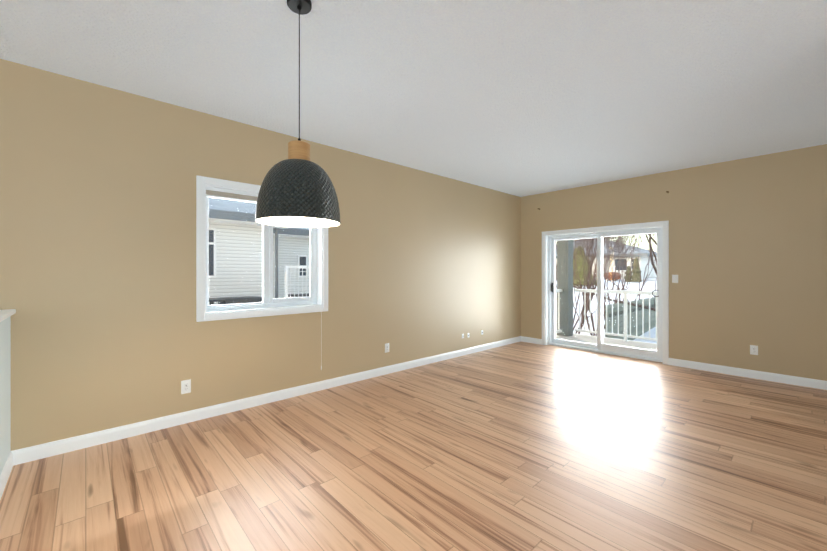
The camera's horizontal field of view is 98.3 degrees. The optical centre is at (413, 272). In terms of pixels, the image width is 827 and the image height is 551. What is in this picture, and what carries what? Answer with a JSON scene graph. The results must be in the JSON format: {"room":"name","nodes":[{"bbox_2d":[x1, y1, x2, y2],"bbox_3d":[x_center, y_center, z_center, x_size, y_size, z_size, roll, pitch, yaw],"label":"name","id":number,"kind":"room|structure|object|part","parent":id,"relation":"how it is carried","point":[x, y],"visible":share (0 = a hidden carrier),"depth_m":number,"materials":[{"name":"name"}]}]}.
{"room":"empty living room","nodes":[
{"label":"empty living room","id":0,"kind":"room"},
{"bbox_2d":[0,316,10,474],"bbox_3d":[-1.893,0.795,1.425,0.115,1.030,2.600,0,0,-43],"label":"wall","id":1,"kind":"structure","parent":0,"point":[5,387],"depth_m":2.27,"materials":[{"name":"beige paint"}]},
{"bbox_2d":[0,452,12,499],"bbox_3d":[-1.842,1.261,1.464,0.013,0.099,2.587,0,0,-43],"label":"baseboard","id":2,"kind":"structure","parent":1,"relation":"attached to","point":[6,472],"depth_m":2.22,"materials":[{"name":"white wood"}]},
{"bbox_2d":[0,309,15,321],"bbox_3d":[-1.885,0.265,1.419,0.159,0.030,2.620,0,0,-43],"label":"trim","id":3,"kind":"structure","parent":1,"relation":"on","point":[5,314],"depth_m":2.23,"materials":[{"name":"white wood"}]},
{"bbox_2d":[0,59,520,450],"bbox_3d":[-1.751,-0.060,3.455,10.489,2.740,0.200,0,0,-43],"label":"wall","id":4,"kind":"structure","parent":0,"point":[98,238],"depth_m":3.03,"materials":[{"name":"beige paint"}]},
{"bbox_2d":[181,379,190,393],"bbox_3d":[-1.976,0.995,3.106,0.072,0.116,0.018,0,0,-43],"label":"electrical outlet","id":5,"kind":"object","parent":4,"relation":"attached to","point":[185,386],"visible":1,"depth_m":3.10,"materials":[{"name":"white plastic"}]},
{"bbox_2d":[196,175,327,369],"bbox_3d":[-1.494,0.113,3.653,1.293,1.935,0.207,0,0,-43],"label":"window","id":6,"kind":"structure","parent":4,"relation":"in","point":[233,307],"depth_m":3.60,"materials":[{"name":"white plastic"}]},
{"bbox_2d":[206,186,257,202],"bbox_3d":[-1.485,-0.736,3.642,1.137,0.087,0.055,0,0,-43],"label":"window blind","id":7,"kind":"object","parent":6,"relation":"attached to","point":[219,193],"visible":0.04,"depth_m":3.39,"materials":[{"name":"white"}]},
{"bbox_3d":[-1.741,-0.208,3.526,0.514,1.049,0.004,0,0,-43],"label":"glass","id":8,"kind":"part","parent":6,"relation":"part of","materials":[{"name":"clear glass"}]},
{"bbox_3d":[-1.540,-0.208,3.703,1.145,1.145,0.070,0,0,-43],"label":"frame","id":9,"kind":"part","parent":6,"relation":"part of","materials":[{"name":"white plastic"}]},
{"bbox_3d":[-1.318,-0.208,3.882,0.494,1.065,0.027,0,0,-43],"label":"left window sash","id":10,"kind":"part","parent":6,"relation":"part of","materials":[{"name":"white plastic"}]},
{"bbox_3d":[-1.317,-0.213,3.884,0.452,1.015,0.004,0,0,-43],"label":"glass","id":11,"kind":"part","parent":6,"relation":"part of","materials":[{"name":"clear glass"}]},
{"bbox_3d":[-1.020,0.703,3.956,0.011,0.755,0.012,0,0,-43],"label":"blind cord","id":12,"kind":"part","parent":6,"relation":"part of","materials":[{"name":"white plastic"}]},
{"bbox_2d":[11,336,520,465],"bbox_3d":[-0.344,1.261,4.602,6.464,0.099,0.013,0,0,-43],"label":"baseboard","id":13,"kind":"structure","parent":4,"relation":"attached to","point":[38,452],"depth_m":3.22,"materials":[{"name":"white wood"}]},
{"bbox_2d":[385,343,388,352],"bbox_3d":[-0.338,0.975,4.608,0.072,0.116,0.018,0,0,-43],"label":"electrical outlet","id":14,"kind":"object","parent":4,"relation":"attached to","point":[386,347],"visible":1,"depth_m":4.60,"materials":[{"name":"white plastic"}]},
{"bbox_2d":[0,341,826,550],"bbox_3d":[0.682,1.361,0.803,10.489,0.100,7.400,0,0,-43],"label":"floor","id":15,"kind":"structure","parent":0,"point":[521,446],"depth_m":2.36,"materials":[{"name":"brown wood"}]},
{"bbox_2d":[0,0,826,196],"bbox_3d":[0.682,-1.504,0.802,10.489,0.150,7.400,0,0,-43],"label":"ceiling","id":16,"kind":"structure","parent":0,"point":[520,98],"depth_m":2.56,"materials":[{"name":"white paint"}]},
{"bbox_2d":[255,0,339,227],"bbox_3d":[-0.603,-0.846,1.889,0.426,1.168,0.426,0,0,-43],"label":"pendant lamp","id":17,"kind":"object","parent":16,"relation":"hanging from","point":[297,188],"visible":1,"depth_m":1.75,"materials":[{"name":"black metal"}]},
{"bbox_3d":[-0.603,-0.422,1.889,0.426,0.320,0.426,0,0,-43],"label":"lamp shade","id":18,"kind":"part","parent":17,"relation":"part of","materials":[{"name":"grey wicker"}]},
{"bbox_3d":[-0.603,-1.034,1.889,0.018,0.712,0.018,0,0,-43],"label":"cord","id":19,"kind":"part","parent":17,"relation":"part of","materials":[{"name":"fabric"}]},
{"bbox_2d":[521,144,826,380],"bbox_3d":[4.541,-0.060,4.206,0.200,2.740,7.200,0,0,-43],"label":"wall","id":20,"kind":"structure","parent":0,"point":[748,251],"depth_m":4.57,"materials":[{"name":"beige paint"}]},
{"bbox_2d":[521,336,541,344],"bbox_3d":[2.176,1.260,6.627,0.013,0.099,0.434,0,0,-43],"label":"baseboard","id":21,"kind":"structure","parent":20,"relation":"attached to","point":[531,340],"depth_m":6.61,"materials":[{"name":"white wood"}]},
{"bbox_2d":[548,227,662,361],"bbox_3d":[3.068,0.326,5.857,0.130,1.968,1.760,0,0,-43],"label":"sliding glass door","id":22,"kind":"structure","parent":20,"relation":"in","point":[600,346],"depth_m":5.83,"materials":[{"name":"clear glass"}]},
{"bbox_3d":[2.811,0.314,6.183,0.005,1.779,0.768,0,0,-43],"label":"glass","id":23,"kind":"part","parent":22,"relation":"part of","materials":[{"name":"clear glass"}]},
{"bbox_3d":[2.812,0.326,6.184,0.035,1.904,0.868,0,0,-43],"label":"panel","id":24,"kind":"part","parent":22,"relation":"part of","materials":[{"name":"clear glass"}]},
{"bbox_3d":[3.326,0.291,5.548,0.005,1.744,0.783,0,0,-43],"label":"glass","id":25,"kind":"part","parent":22,"relation":"part of","materials":[{"name":"clear glass"}]},
{"bbox_3d":[3.326,0.326,5.549,0.035,1.904,0.893,0,0,-43],"label":"panel","id":26,"kind":"part","parent":22,"relation":"part of","materials":[{"name":"clear glass"}]},
{"bbox_2d":[542,221,668,364],"bbox_3d":[2.997,0.289,5.791,0.103,2.042,1.908,0,0,-43],"label":"door frame","id":27,"kind":"structure","parent":20,"relation":"attached to","point":[665,224],"depth_m":5.47,"materials":[{"name":"white wood"}]},
{"bbox_2d":[672,275,677,282],"bbox_3d":[3.664,0.092,5.007,0.010,0.116,0.072,0,0,-43],"label":"light switch","id":28,"kind":"object","parent":20,"relation":"attached to","point":[674,278],"visible":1,"depth_m":5.01,"materials":[{"name":"white plastic"}]},
{"bbox_2d":[669,358,826,389],"bbox_3d":[5.186,1.261,3.345,0.013,0.099,4.658,0,0,-43],"label":"baseboard","id":29,"kind":"structure","parent":20,"relation":"attached to","point":[793,380],"depth_m":4.42,"materials":[{"name":"white wood"}]},
{"bbox_2d":[750,345,757,354],"bbox_3d":[4.205,0.961,4.415,0.018,0.116,0.072,0,0,-43],"label":"electrical outlet","id":30,"kind":"object","parent":20,"relation":"attached to","point":[753,349],"visible":1,"depth_m":4.42,"materials":[{"name":"white plastic"}]},
{"label":"outside","id":31,"kind":"structure","parent":0,"visible":0},
{"bbox_2d":[555,334,656,350],"bbox_3d":[4.083,1.445,6.127,1.661,0.170,4.050,0,0,-43],"label":"deck","id":32,"kind":"object","parent":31,"point":[627,343],"depth_m":7.02,"materials":[{"name":"plastic"}]},
{"bbox_2d":[555,289,562,333],"bbox_3d":[2.734,0.860,7.272,1.181,1.000,0.070,0,0,-43],"label":"railing","id":33,"kind":"object","parent":32,"relation":"on","point":[556,290],"depth_m":7.51,"materials":[{"name":"white metal"}]},
{"bbox_2d":[557,240,572,335],"bbox_3d":[3.278,-0.140,7.729,0.240,3.000,0.240,0,0,-43],"label":"post","id":34,"kind":"object","parent":32,"relation":"on","point":[567,300],"depth_m":7.63,"materials":[{"name":"grey wood"}]},
{"bbox_2d":[575,289,656,340],"bbox_3d":[4.749,0.860,6.452,0.070,1.000,3.630,0,0,-43],"label":"railing","id":35,"kind":"object","parent":32,"relation":"on","point":[625,293],"depth_m":7.05,"materials":[{"name":"white"}]},
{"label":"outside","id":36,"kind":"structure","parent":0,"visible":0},
{"bbox_2d":[555,277,656,343],"bbox_3d":[10.901,1.209,25.102,100.000,1.818,75.000,0,0,-43],"label":"terrain","id":37,"kind":"structure","parent":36,"point":[652,281],"depth_m":17.21,"materials":[{"name":"white snow"}]},
{"bbox_2d":[207,197,313,311],"bbox_3d":[-6.384,-0.535,10.659,18.000,6.690,10.920,0,0,-43],"label":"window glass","id":38,"kind":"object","parent":37,"relation":"on","point":[281,234],"depth_m":8.18,"materials":[{"name":"white"}]},
{"bbox_3d":[-4.384,-0.420,7.695,0.140,0.980,0.032,0,0,-43],"label":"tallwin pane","id":39,"kind":"part","parent":38,"relation":"part of","materials":[{"name":"grey"}]},
{"bbox_3d":[-2.168,0.805,8.067,0.930,1.910,1.400,0,0,-43],"label":"lattice rail","id":40,"kind":"part","parent":38,"relation":"part of","materials":[{"name":"white wood"}]},
{"bbox_2d":[288,293,309,296],"bbox_3d":[-2.595,0.645,8.822,0.900,0.230,0.350,0,0,-43],"label":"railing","id":41,"kind":"object","parent":38,"relation":"on","point":[305,294],"depth_m":8.53,"materials":[{"name":"white wood"}]},
{"bbox_3d":[-3.488,-0.191,11.231,0.220,0.600,0.032,0,0,-43],"label":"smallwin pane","id":42,"kind":"part","parent":38,"relation":"part of","materials":[{"name":"grey glass"}]},
{"bbox_2d":[573,247,596,284],"bbox_3d":[10.916,-0.492,23.603,2.203,2.600,2.243,0,0,-43],"label":"pine tree","id":43,"kind":"object","parent":37,"relation":"on","point":[581,275],"depth_m":22.95,"materials":[{"name":"green plant"}]},
{"bbox_2d":[555,238,656,278],"bbox_3d":[15.079,-0.847,30.887,9.020,4.310,11.120,0,0,-43],"label":"house","id":44,"kind":"structure","parent":37,"relation":"on","point":[643,260],"depth_m":25.56,"materials":[{"name":"beige"}]},
{"bbox_2d":[555,229,656,335],"bbox_3d":[4.222,-1.112,11.147,8.617,6.416,7.790,0,0,-43],"label":"shrubs","id":45,"kind":"object","parent":37,"relation":"on","point":[591,255],"depth_m":9.55,"materials":[{"name":"brown plant"}]},
{"bbox_2d":[555,234,656,310],"bbox_3d":[4.761,-1.510,9.605,3.745,7.065,6.800,0,0,-43],"label":"tree","id":46,"kind":"object","parent":37,"relation":"on","point":[652,263],"depth_m":8.42,"materials":[{"name":"brown plant"}]},
{"bbox_2d":[604,272,620,280],"bbox_3d":[13.685,0.297,24.658,1.096,0.665,1.098,0,0,-43],"label":"shrub","id":47,"kind":"object","parent":37,"relation":"on","point":[610,276],"depth_m":24.33,"materials":[{"name":"orange plant"}]},
{"bbox_2d":[624,266,631,281],"bbox_3d":[14.199,0.083,23.572,0.566,1.050,0.550,0,0,-43],"label":"cedar tree","id":48,"kind":"object","parent":37,"relation":"on","point":[629,271],"depth_m":23.46,"materials":[{"name":"green plant"}]},
{"bbox_2d":[605,297,655,340],"bbox_3d":[10.807,1.511,14.133,17.033,1.488,0.080,0,0,-43],"label":"fence","id":49,"kind":"object","parent":37,"relation":"on","point":[639,316],"depth_m":9.58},
{"bbox_2d":[631,257,641,281],"bbox_3d":[14.383,-0.192,23.085,0.623,1.600,0.613,0,0,-43],"label":"cedar tree","id":50,"kind":"object","parent":37,"relation":"on","point":[635,277],"depth_m":22.91,"materials":[{"name":"green plant"}]}
]}

